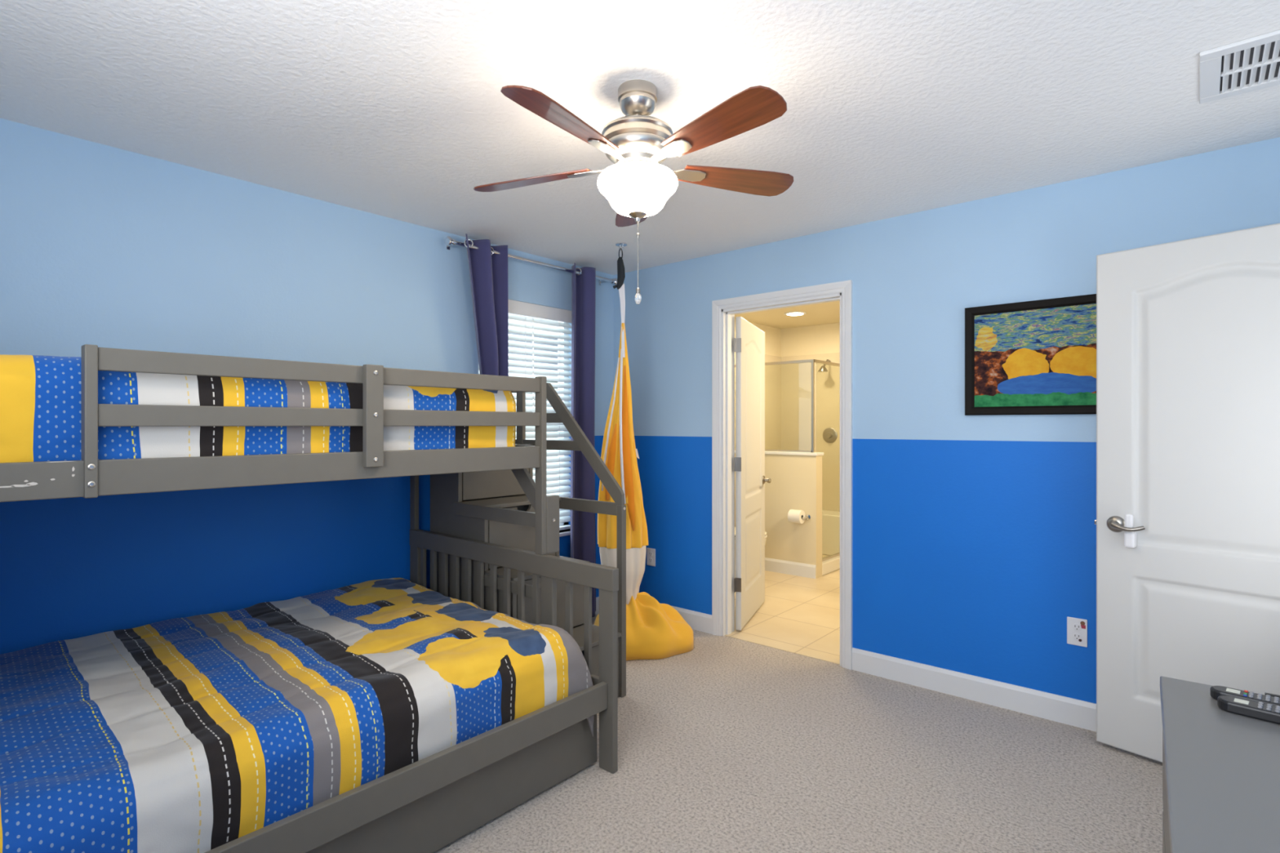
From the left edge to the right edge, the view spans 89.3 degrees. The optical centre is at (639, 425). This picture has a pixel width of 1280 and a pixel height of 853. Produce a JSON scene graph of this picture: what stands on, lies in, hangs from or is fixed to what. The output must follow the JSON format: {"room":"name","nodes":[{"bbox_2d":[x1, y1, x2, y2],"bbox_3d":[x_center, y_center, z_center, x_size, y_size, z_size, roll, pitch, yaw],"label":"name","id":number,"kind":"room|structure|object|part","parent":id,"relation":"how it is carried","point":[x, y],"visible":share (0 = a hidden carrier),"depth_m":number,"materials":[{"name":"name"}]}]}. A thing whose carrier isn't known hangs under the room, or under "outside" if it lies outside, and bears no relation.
{"room":"bedroom","nodes":[
{"label":"bedroom","id":0,"kind":"room"},
{"bbox_2d":[0,118,613,654],"bbox_3d":[-1.529,0.121,3.311,0.150,2.440,3.913,0,0,41],"label":"wall","id":1,"kind":"structure","parent":0,"point":[103,246],"depth_m":2.79,"materials":[{"name":"blue paint"}]},
{"bbox_2d":[478,299,571,530],"bbox_3d":[-0.720,-0.036,4.176,0.084,1.491,0.792,0,0,41],"label":"window blind","id":2,"kind":"object","parent":1,"relation":"attached to","point":[515,307],"visible":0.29,"depth_m":4.32,"materials":[{"name":"white paint"}]},
{"bbox_3d":[-0.542,-0.017,4.366,0.002,1.415,0.002,0,0,41],"label":"ladder cord","id":3,"kind":"part","parent":2,"relation":"part of","materials":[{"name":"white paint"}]},
{"bbox_3d":[-0.733,0.700,4.187,0.050,0.018,0.784,0,0,41],"label":"rail","id":4,"kind":"part","parent":2,"relation":"part of","materials":[{"name":"white plastic"}]},
{"bbox_2d":[444,235,617,285],"bbox_3d":[-0.646,-1.021,4.125,0.122,0.052,1.376,0,0,41],"label":"curtain rod","id":5,"kind":"object","parent":1,"relation":"attached to","point":[449,242],"visible":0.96,"depth_m":4.02,"materials":[{"name":"silver metal"}]},
{"bbox_2d":[463,233,508,376],"bbox_3d":[-0.897,0.083,3.759,0.112,2.300,0.328,0,0,41],"label":"curtain","id":6,"kind":"object","parent":5,"relation":"hanging from","point":[488,271],"visible":0.37,"depth_m":3.76,"materials":[{"name":"blue fabric"}]},
{"bbox_2d":[570,262,595,617],"bbox_3d":[-0.378,0.116,4.379,0.119,2.360,0.299,0,0,41],"label":"curtain","id":7,"kind":"object","parent":5,"relation":"hanging from","point":[583,526],"visible":0.74,"depth_m":4.37,"materials":[{"name":"blue fabric"}]},
{"bbox_2d":[557,320,570,537],"bbox_3d":[-0.742,-0.021,4.195,0.165,1.527,0.860,0,0,41],"label":"window","id":8,"kind":"structure","parent":1,"relation":"in","point":[566,533],"depth_m":4.49,"materials":[{"name":"white paint"}]},
{"bbox_3d":[-0.727,0.732,4.182,0.125,0.022,0.860,0,0,41],"label":"sill","id":9,"kind":"part","parent":8,"relation":"part of","materials":[{"name":"white paint"}]},
{"bbox_2d":[595,596,599,614],"bbox_3d":[-1.472,1.282,3.252,0.014,0.118,3.899,0,0,41],"label":"baseboard","id":10,"kind":"structure","parent":1,"relation":"attached to","point":[597,611],"depth_m":4.60,"materials":[{"name":"white paint"}]},
{"bbox_2d":[0,0,1279,328],"bbox_3d":[0.878,-1.139,3.304,4.450,0.080,7.350,0,0,41],"label":"ceiling","id":11,"kind":"structure","parent":0,"point":[397,109],"depth_m":2.17,"materials":[{"name":"white paint"}]},
{"bbox_2d":[473,79,793,304],"bbox_3d":[-0.010,-0.747,2.086,1.112,0.704,1.106,0,0,41],"label":"ceiling fan","id":12,"kind":"object","parent":11,"relation":"hanging from","point":[637,187],"visible":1,"depth_m":2.03,"materials":[{"name":"brown wood"}]},
{"bbox_3d":[-0.367,-0.836,2.216,0.424,0.006,0.134,-4,13,15],"label":"blade","id":13,"kind":"part","parent":12,"relation":"part of","materials":[{"name":"brown wood"}]},
{"bbox_3d":[-0.211,-0.851,1.808,0.134,0.006,0.424,17,8,32],"label":"blade","id":14,"kind":"part","parent":12,"relation":"part of","materials":[{"name":"red wood"}]},
{"bbox_3d":[-0.164,-0.843,2.163,0.165,0.006,0.060,-4,13,15],"label":"blade arm","id":15,"kind":"part","parent":12,"relation":"part of","materials":[{"name":"silver metal"}]},
{"bbox_3d":[-0.098,-0.843,1.985,0.060,0.006,0.165,17,8,32],"label":"blade arm","id":16,"kind":"part","parent":12,"relation":"part of"},
{"bbox_3d":[-0.028,-0.843,2.491,0.134,0.006,0.424,-14,-1,-3],"label":"blade","id":17,"kind":"part","parent":12,"relation":"part of","materials":[{"name":"red wood"}]},
{"bbox_3d":[-0.008,-0.759,2.120,0.265,0.138,0.265,0,0,41],"label":"lamp shade","id":18,"kind":"part","parent":12,"relation":"part of","materials":[{"name":"white glass"}]},
{"bbox_3d":[-0.006,-0.554,2.116,0.004,0.230,0.004,0,0,41],"label":"pull chain","id":19,"kind":"part","parent":12,"relation":"part of","materials":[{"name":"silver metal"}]},
{"bbox_3d":[-0.006,-0.413,2.116,0.022,0.037,0.022,0,0,41],"label":"chain knob","id":20,"kind":"part","parent":12,"relation":"part of","materials":[{"name":"white"}]},
{"bbox_3d":[0.093,-0.843,1.993,0.060,0.006,0.165,18,-11,-38],"label":"blade arm","id":21,"kind":"part","parent":12,"relation":"part of","materials":[{"name":"silver metal"}]},
{"bbox_3d":[0.144,-0.843,2.177,0.165,0.006,0.060,-1,-14,-21],"label":"blade arm","id":22,"kind":"part","parent":12,"relation":"part of"},
{"bbox_3d":[0.226,-0.849,1.831,0.134,0.006,0.424,18,-11,-38],"label":"blade","id":23,"kind":"part","parent":12,"relation":"part of","materials":[{"name":"red wood"}]},
{"bbox_3d":[0.339,-0.853,2.253,0.424,0.006,0.134,-1,-14,-21],"label":"blade","id":24,"kind":"part","parent":12,"relation":"part of","materials":[{"name":"brown wood"}]},
{"bbox_2d":[594,242,693,660],"bbox_3d":[0.017,0.119,3.918,0.601,2.436,0.451,0,0,-9],"label":"swing","id":25,"kind":"object","parent":11,"relation":"hanging from","point":[655,630],"visible":0.7,"depth_m":3.85,"materials":[{"name":"yellow fabric"}]},
{"bbox_3d":[-0.171,0.216,3.838,0.072,0.450,0.024,0,0,-19],"label":"opening panel","id":26,"kind":"part","parent":25,"relation":"part of","materials":[{"name":"orange fabric"}]},
{"bbox_3d":[-0.113,-1.094,3.927,0.070,0.010,0.070,0,0,41],"label":"ceiling plate","id":27,"kind":"part","parent":25,"relation":"part of","materials":[{"name":"silver metal"}]},
{"bbox_3d":[-0.103,0.893,3.926,0.266,0.335,0.264,0,0,41],"label":"cream panel","id":28,"kind":"part","parent":25,"relation":"part of","materials":[{"name":"beige fabric"}]},
{"bbox_3d":[-0.078,0.131,3.840,0.049,0.980,0.105,0,0,-37],"label":"opening panel","id":29,"kind":"part","parent":25,"relation":"part of","materials":[{"name":"orange fabric"}]},
{"bbox_2d":[784,311,806,315],"bbox_3d":[1.520,-1.091,6.351,0.210,0.013,0.210,0,0,41],"label":"recessed light","id":30,"kind":"object","parent":11,"relation":"in","point":[797,313],"visible":1,"depth_m":6.31,"materials":[{"name":"white paint"}]},
{"bbox_2d":[1199,29,1279,103],"bbox_3d":[1.945,-1.093,1.901,0.460,0.013,0.380,0,0,41],"label":"ceiling vent","id":31,"kind":"object","parent":11,"relation":"in","point":[1252,64],"visible":1,"depth_m":1.98,"materials":[{"name":"white paint"}]},
{"bbox_2d":[734,318,780,356],"bbox_3d":[0.566,0.121,6.271,0.100,2.440,3.067,0,0,41],"label":"wall","id":32,"kind":"structure","parent":0,"point":[772,335],"depth_m":7.23,"materials":[{"name":"beige paint"}]},
{"bbox_2d":[764,557,816,578],"bbox_3d":[0.569,1.281,5.364,1.090,0.120,1.697,0,0,41],"label":"baseboard","id":33,"kind":"structure","parent":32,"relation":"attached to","point":[808,571],"depth_m":5.79,"materials":[{"name":"white paint"}]},
{"bbox_2d":[734,453,822,578],"bbox_3d":[1.163,0.803,6.051,1.090,1.075,0.120,0,0,41],"label":"wall","id":34,"kind":"structure","parent":0,"point":[796,483],"depth_m":5.79,"materials":[{"name":"beige paint"}]},
{"bbox_2d":[734,450,823,455],"bbox_3d":[1.167,0.254,6.048,1.102,0.025,0.144,0,0,41],"label":"trim","id":35,"kind":"structure","parent":34,"relation":"on","point":[766,452],"depth_m":5.77,"materials":[{"name":"white paint"}]},
{"bbox_2d":[734,352,839,511],"bbox_3d":[1.641,0.281,6.544,1.170,2.120,1.250,0,0,41],"label":"shower tile","id":36,"kind":"structure","parent":34,"relation":"attached to","point":[788,387],"depth_m":7.15,"materials":[{"name":"beige tile"}]},
{"bbox_2d":[817,359,831,372],"bbox_3d":[1.981,-0.639,6.915,0.100,0.141,0.222,0,0,41],"label":"sprayer","id":37,"kind":"object","parent":36,"relation":"attached to","point":[823,369],"visible":0.9,"depth_m":6.85,"materials":[{"name":"silver metal"}]},
{"bbox_2d":[822,427,837,443],"bbox_3d":[2.034,0.108,6.977,0.166,0.166,0.055,0,0,41],"label":"shower valve","id":38,"kind":"object","parent":36,"relation":"attached to","point":[829,434],"visible":1,"depth_m":6.97,"materials":[{"name":"silver metal"}]},
{"bbox_3d":[2.031,0.108,6.973,0.068,0.068,0.043,0,0,41],"label":"knob","id":39,"kind":"part","parent":38,"relation":"part of","materials":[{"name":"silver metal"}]},
{"bbox_2d":[801,514,810,519],"bbox_3d":[1.411,0.808,5.705,0.160,0.050,0.080,0,0,41],"label":"toilet paper holder","id":40,"kind":"object","parent":34,"relation":"attached to","point":[807,517],"visible":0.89,"depth_m":5.68,"materials":[{"name":"silver metal"}]},
{"bbox_2d":[787,509,805,524],"bbox_3d":[1.375,0.801,5.693,0.110,0.116,0.116,0,0,41],"label":"toilet paper roll","id":41,"kind":"object","parent":40,"relation":"on","point":[794,516],"visible":1,"depth_m":5.66,"materials":[{"name":"white paper"}]},
{"bbox_2d":[822,555,839,575],"bbox_3d":[1.973,1.284,6.248,0.120,0.106,1.238,0,0,41],"label":"trim","id":42,"kind":"structure","parent":34,"relation":"attached to","point":[831,565],"depth_m":5.88,"materials":[{"name":"white wood"}]},
{"bbox_2d":[734,359,839,561],"bbox_3d":[1.564,0.324,6.553,1.042,1.815,1.309,0,0,41],"label":"shower enclosure","id":43,"kind":"object","parent":42,"relation":"on","point":[812,361],"visible":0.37,"depth_m":5.77,"materials":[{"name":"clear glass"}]},
{"bbox_3d":[1.564,-0.172,6.553,1.042,0.825,1.309,0,0,41],"label":"frame","id":44,"kind":"part","parent":43,"relation":"part of","materials":[{"name":"silver metal"}]},
{"bbox_2d":[434,554,1163,852],"bbox_3d":[0.878,1.369,3.304,4.450,0.064,7.350,0,0,41],"label":"floor","id":45,"kind":"structure","parent":0,"point":[726,744],"depth_m":2.51,"materials":[{"name":"beige carpet"}]},
{"bbox_2d":[0,344,626,852],"bbox_3d":[-1.143,0.553,2.419,1.488,1.574,2.604,0,0,41],"label":"bunk bed","id":46,"kind":"object","parent":45,"relation":"on","point":[492,540],"visible":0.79,"depth_m":2.25,"materials":[{"name":"grey paint"}]},
{"bbox_3d":[-1.403,-0.010,1.652,0.047,0.388,0.026,0,0,41],"label":"guard post","id":47,"kind":"part","parent":46,"relation":"part of","materials":[{"name":"grey paint"}]},
{"bbox_2d":[0,354,515,462],"bbox_3d":[-1.509,-0.039,2.338,1.003,0.310,1.887,0,0,41],"label":"quilt","id":48,"kind":"object","parent":46,"relation":"on","point":[41,395],"visible":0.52,"depth_m":1.86,"materials":[{"name":"fabric"}]},
{"bbox_3d":[-1.092,0.135,2.016,0.028,0.092,2.005,0,0,41],"label":"rail","id":49,"kind":"part","parent":46,"relation":"part of","materials":[{"name":"grey paint"}]},
{"bbox_3d":[-0.914,-0.026,2.217,0.022,0.058,1.468,0,0,41],"label":"guard rail","id":50,"kind":"part","parent":46,"relation":"part of","materials":[{"name":"grey paint"}]},
{"bbox_3d":[-0.914,-0.171,2.217,0.022,0.059,1.468,0,0,41],"label":"guard rail","id":51,"kind":"part","parent":46,"relation":"part of","materials":[{"name":"grey paint"}]},
{"bbox_3d":[-0.789,1.046,1.755,0.026,0.100,2.005,0,0,41],"label":"rail","id":52,"kind":"part","parent":46,"relation":"part of","materials":[{"name":"grey paint"}]},
{"bbox_3d":[-1.202,0.172,3.453,0.047,0.763,0.026,0,0,41],"label":"post","id":53,"kind":"part","parent":46,"relation":"part of","materials":[{"name":"grey paint"}]},
{"bbox_3d":[-1.190,0.948,3.444,0.077,0.784,0.028,0,0,41],"label":"post","id":54,"kind":"part","parent":46,"relation":"part of","materials":[{"name":"grey paint"}]},
{"bbox_3d":[-0.683,0.417,3.045,0.645,0.062,0.021,0,0,41],"label":"stair rail","id":55,"kind":"part","parent":46,"relation":"part of","materials":[{"name":"grey paint"}]},
{"bbox_3d":[-0.762,0.256,3.447,0.016,0.248,0.426,0,0,41],"label":"drawer","id":56,"kind":"part","parent":46,"relation":"part of","materials":[{"name":"grey paint"}]},
{"bbox_3d":[-0.596,0.737,2.970,0.415,0.052,0.021,0,0,41],"label":"stair rail","id":57,"kind":"part","parent":46,"relation":"part of","materials":[{"name":"grey paint"}]},
{"bbox_3d":[-0.656,0.598,2.983,1.488,0.087,0.035,0,0,41],"label":"rail","id":58,"kind":"part","parent":46,"relation":"part of","materials":[{"name":"grey paint"}]},
{"bbox_3d":[-0.682,-0.046,3.712,0.055,0.375,0.022,0,0,41],"label":"stair post","id":59,"kind":"part","parent":46,"relation":"part of","materials":[{"name":"grey paint"}]},
{"bbox_3d":[-0.596,0.553,3.304,0.016,0.283,0.426,0,0,41],"label":"drawer","id":60,"kind":"part","parent":46,"relation":"part of","materials":[{"name":"grey paint"}]},
{"bbox_3d":[-0.628,0.081,2.998,0.570,0.629,0.021,0,0,41],"label":"handrail","id":61,"kind":"part","parent":46,"relation":"part of","materials":[{"name":"grey paint"}]},
{"bbox_3d":[-0.813,0.135,3.119,0.978,0.092,0.024,0,0,41],"label":"rail","id":62,"kind":"part","parent":46,"relation":"part of","materials":[{"name":"grey paint"}]},
{"bbox_3d":[-0.426,0.172,2.783,0.047,0.763,0.026,0,0,41],"label":"post","id":63,"kind":"part","parent":46,"relation":"part of","materials":[{"name":"grey paint"}]},
{"bbox_3d":[-0.527,0.107,3.578,0.675,0.052,0.018,0,0,41],"label":"stair rail","id":64,"kind":"part","parent":46,"relation":"part of","materials":[{"name":"grey paint"}]},
{"bbox_3d":[-0.387,0.819,2.751,0.073,0.355,0.026,0,0,41],"label":"post","id":65,"kind":"part","parent":46,"relation":"part of","materials":[{"name":"grey paint"}]},
{"bbox_3d":[-0.432,0.871,3.162,0.016,0.288,0.426,0,0,41],"label":"drawer","id":66,"kind":"part","parent":46,"relation":"part of","materials":[{"name":"grey paint"}]},
{"bbox_3d":[-0.387,0.430,2.816,0.030,0.248,0.073,0,0,41],"label":"stair post","id":67,"kind":"part","parent":46,"relation":"part of","materials":[{"name":"grey paint"}]},
{"bbox_3d":[-0.580,-0.041,3.624,0.535,0.053,0.018,0,0,41],"label":"stair rail","id":68,"kind":"part","parent":46,"relation":"part of","materials":[{"name":"grey paint"}]},
{"bbox_3d":[-0.298,0.081,3.380,0.570,0.629,0.021,0,0,41],"label":"handrail","id":69,"kind":"part","parent":46,"relation":"part of","materials":[{"name":"grey paint"}]},
{"bbox_3d":[-0.353,0.417,3.428,0.645,0.062,0.021,0,0,41],"label":"stair rail","id":70,"kind":"part","parent":46,"relation":"part of","materials":[{"name":"grey paint"}]},
{"bbox_3d":[-0.656,1.038,2.984,1.332,0.085,0.023,0,0,41],"label":"rail","id":71,"kind":"part","parent":46,"relation":"part of","materials":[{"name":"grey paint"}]},
{"bbox_3d":[-0.265,1.181,3.018,0.016,0.268,0.426,0,0,41],"label":"drawer","id":72,"kind":"part","parent":46,"relation":"part of","materials":[{"name":"grey paint"}]},
{"bbox_3d":[-0.123,0.948,2.523,0.077,0.784,0.028,0,0,41],"label":"post","id":73,"kind":"part","parent":46,"relation":"part of","materials":[{"name":"grey paint"}]},
{"bbox_3d":[-0.092,0.868,3.210,0.035,0.944,0.033,0,0,41],"label":"stair post","id":74,"kind":"part","parent":46,"relation":"part of","materials":[{"name":"grey paint"}]},
{"bbox_2d":[1160,676,1279,852],"bbox_3d":[0.918,0.939,0.679,0.560,0.802,1.406,0,0,38],"label":"dresser","id":75,"kind":"object","parent":45,"relation":"on","point":[1221,768],"visible":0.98,"depth_m":1.01,"materials":[{"name":"grey wood"}]},
{"bbox_3d":[0.910,0.918,1.108,0.014,0.205,0.655,0,0,38],"label":"drawer","id":76,"kind":"part","parent":75,"relation":"part of","materials":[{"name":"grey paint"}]},
{"bbox_3d":[0.910,0.689,1.108,0.014,0.205,0.655,0,0,38],"label":"drawer","id":77,"kind":"part","parent":75,"relation":"part of","materials":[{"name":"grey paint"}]},
{"bbox_2d":[1209,685,1279,706],"bbox_3d":[1.204,0.529,1.225,0.044,0.023,0.190,0,0,-44],"label":"remote control","id":78,"kind":"object","parent":75,"relation":"on","point":[1215,691],"visible":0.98,"depth_m":1.25,"materials":[{"name":"black plastic"}]},
{"bbox_2d":[1217,695,1279,724],"bbox_3d":[1.175,0.529,1.176,0.044,0.023,0.190,0,0,-43],"label":"remote control","id":79,"kind":"object","parent":75,"relation":"on","point":[1260,711],"visible":1,"depth_m":1.20,"materials":[{"name":"black plastic"}]},
{"bbox_2d":[780,322,839,356],"bbox_3d":[2.630,0.121,6.581,2.820,2.440,0.100,0,0,41],"label":"wall","id":80,"kind":"structure","parent":0,"point":[824,338],"depth_m":7.16,"materials":[{"name":"beige paint"}]},
{"bbox_2d":[822,510,839,555],"bbox_3d":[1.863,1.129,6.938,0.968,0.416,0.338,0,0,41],"label":"bathtub","id":81,"kind":"object","parent":80,"relation":"attached to","point":[830,519],"depth_m":6.64,"materials":[{"name":"white ceramic"}]},
{"bbox_2d":[613,137,1279,703],"bbox_3d":[1.294,0.121,3.538,4.126,2.440,0.120,0,0,41],"label":"wall","id":82,"kind":"structure","parent":0,"point":[974,537],"depth_m":3.25,"materials":[{"name":"blue paint"}]},
{"bbox_2d":[646,547,655,566],"bbox_3d":[0.076,0.916,4.503,0.076,0.122,0.010,0,0,41],"label":"wall outlet","id":83,"kind":"object","parent":82,"relation":"attached to","point":[651,553],"visible":1,"depth_m":4.50,"materials":[{"name":"white plastic"}]},
{"bbox_2d":[659,603,711,634],"bbox_3d":[0.136,1.282,4.448,0.880,0.118,0.014,0,0,41],"label":"baseboard","id":84,"kind":"structure","parent":82,"relation":"attached to","point":[699,621],"depth_m":4.23,"materials":[{"name":"white paint"}]},
{"bbox_2d":[733,316,771,631],"bbox_3d":[0.805,0.312,4.519,0.105,2.030,0.796,0,0,22],"label":"door","id":85,"kind":"structure","parent":82,"relation":"in","point":[749,340],"depth_m":4.41,"materials":[{"name":"white paint"}]},
{"bbox_2d":[721,293,841,666],"bbox_3d":[0.864,0.301,3.914,0.806,2.080,0.131,0,0,41],"label":"trim","id":86,"kind":"structure","parent":82,"relation":"attached to","point":[727,314],"depth_m":4.13,"materials":[{"name":"white paint"}]},
{"bbox_2d":[711,280,852,670],"bbox_3d":[0.816,0.272,3.858,0.918,2.138,0.020,0,0,41],"label":"trim","id":87,"kind":"structure","parent":82,"relation":"attached to","point":[845,287],"depth_m":3.72,"materials":[{"name":"white paint"}]},
{"bbox_2d":[851,647,1096,732],"bbox_3d":[1.932,1.282,2.898,2.024,0.118,0.014,0,0,41],"label":"baseboard","id":88,"kind":"structure","parent":82,"relation":"attached to","point":[1049,706],"depth_m":3.13,"materials":[{"name":"white paint"}]},
{"bbox_2d":[964,293,1096,415],"bbox_3d":[1.863,-0.311,2.949,0.705,0.525,0.025,0,0,41],"label":"framed picture","id":89,"kind":"object","parent":82,"relation":"attached to","point":[1033,357],"visible":0.61,"depth_m":2.99,"materials":[{"name":"black"}]},
{"bbox_2d":[1066,617,1087,647],"bbox_3d":[1.947,0.921,2.887,0.076,0.122,0.010,0,0,41],"label":"wall outlet","id":90,"kind":"object","parent":82,"relation":"attached to","point":[1077,628],"visible":1,"depth_m":2.88,"materials":[{"name":"white plastic"}]},
{"bbox_2d":[1072,623,1081,631],"bbox_3d":[1.946,0.900,2.886,0.033,0.033,0.004,0,0,41],"label":"socket","id":91,"kind":"object","parent":90,"relation":"attached to","point":[1076,627],"depth_m":2.88,"materials":[{"name":"grey plastic"}]},
{"bbox_2d":[1072,632,1081,640],"bbox_3d":[1.946,0.942,2.886,0.033,0.033,0.004,0,0,41],"label":"socket","id":92,"kind":"object","parent":90,"relation":"attached to","point":[1076,636],"depth_m":2.88,"materials":[{"name":"grey plastic"}]},
{"bbox_2d":[1094,222,1279,762],"bbox_3d":[2.149,0.305,2.385,0.102,2.035,0.834,0,0,-38],"label":"door","id":93,"kind":"structure","parent":82,"relation":"in","point":[1187,522],"depth_m":2.49,"materials":[{"name":"white paint"}]},
{"bbox_3d":[1.945,0.407,2.585,0.029,0.033,0.113,0,0,-38],"label":"lever","id":94,"kind":"part","parent":93,"relation":"part of","materials":[{"name":"silver metal"}]},
{"label":"outside","id":95,"kind":"structure","parent":0,"visible":0},
{"bbox_3d":[-7.224,1.891,9.541,16.594,0.100,35.000,0,0,41],"label":"ground","id":96,"kind":"structure","parent":95,"visible":0},
{"bbox_2d":[478,332,557,487],"bbox_3d":[-5.265,-0.034,9.831,4.580,3.750,20.800,0,0,41],"label":"neighbouring house","id":97,"kind":"structure","parent":96,"relation":"on","point":[512,333],"depth_m":11.43,"materials":[{"name":"white"}]},
{"bbox_3d":[-1.364,0.951,2.238,1.320,0.220,1.945,0,0,41],"label":"mattress","id":98,"kind":"object","parent":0,"visible":0},
{"bbox_2d":[0,577,594,852],"bbox_3d":[-1.344,0.979,2.229,1.427,0.450,1.938,0,0,41],"label":"quilt","id":99,"kind":"object","parent":98,"relation":"on","point":[206,732],"visible":0.99,"depth_m":1.87,"materials":[{"name":"fabric"}]}
]}

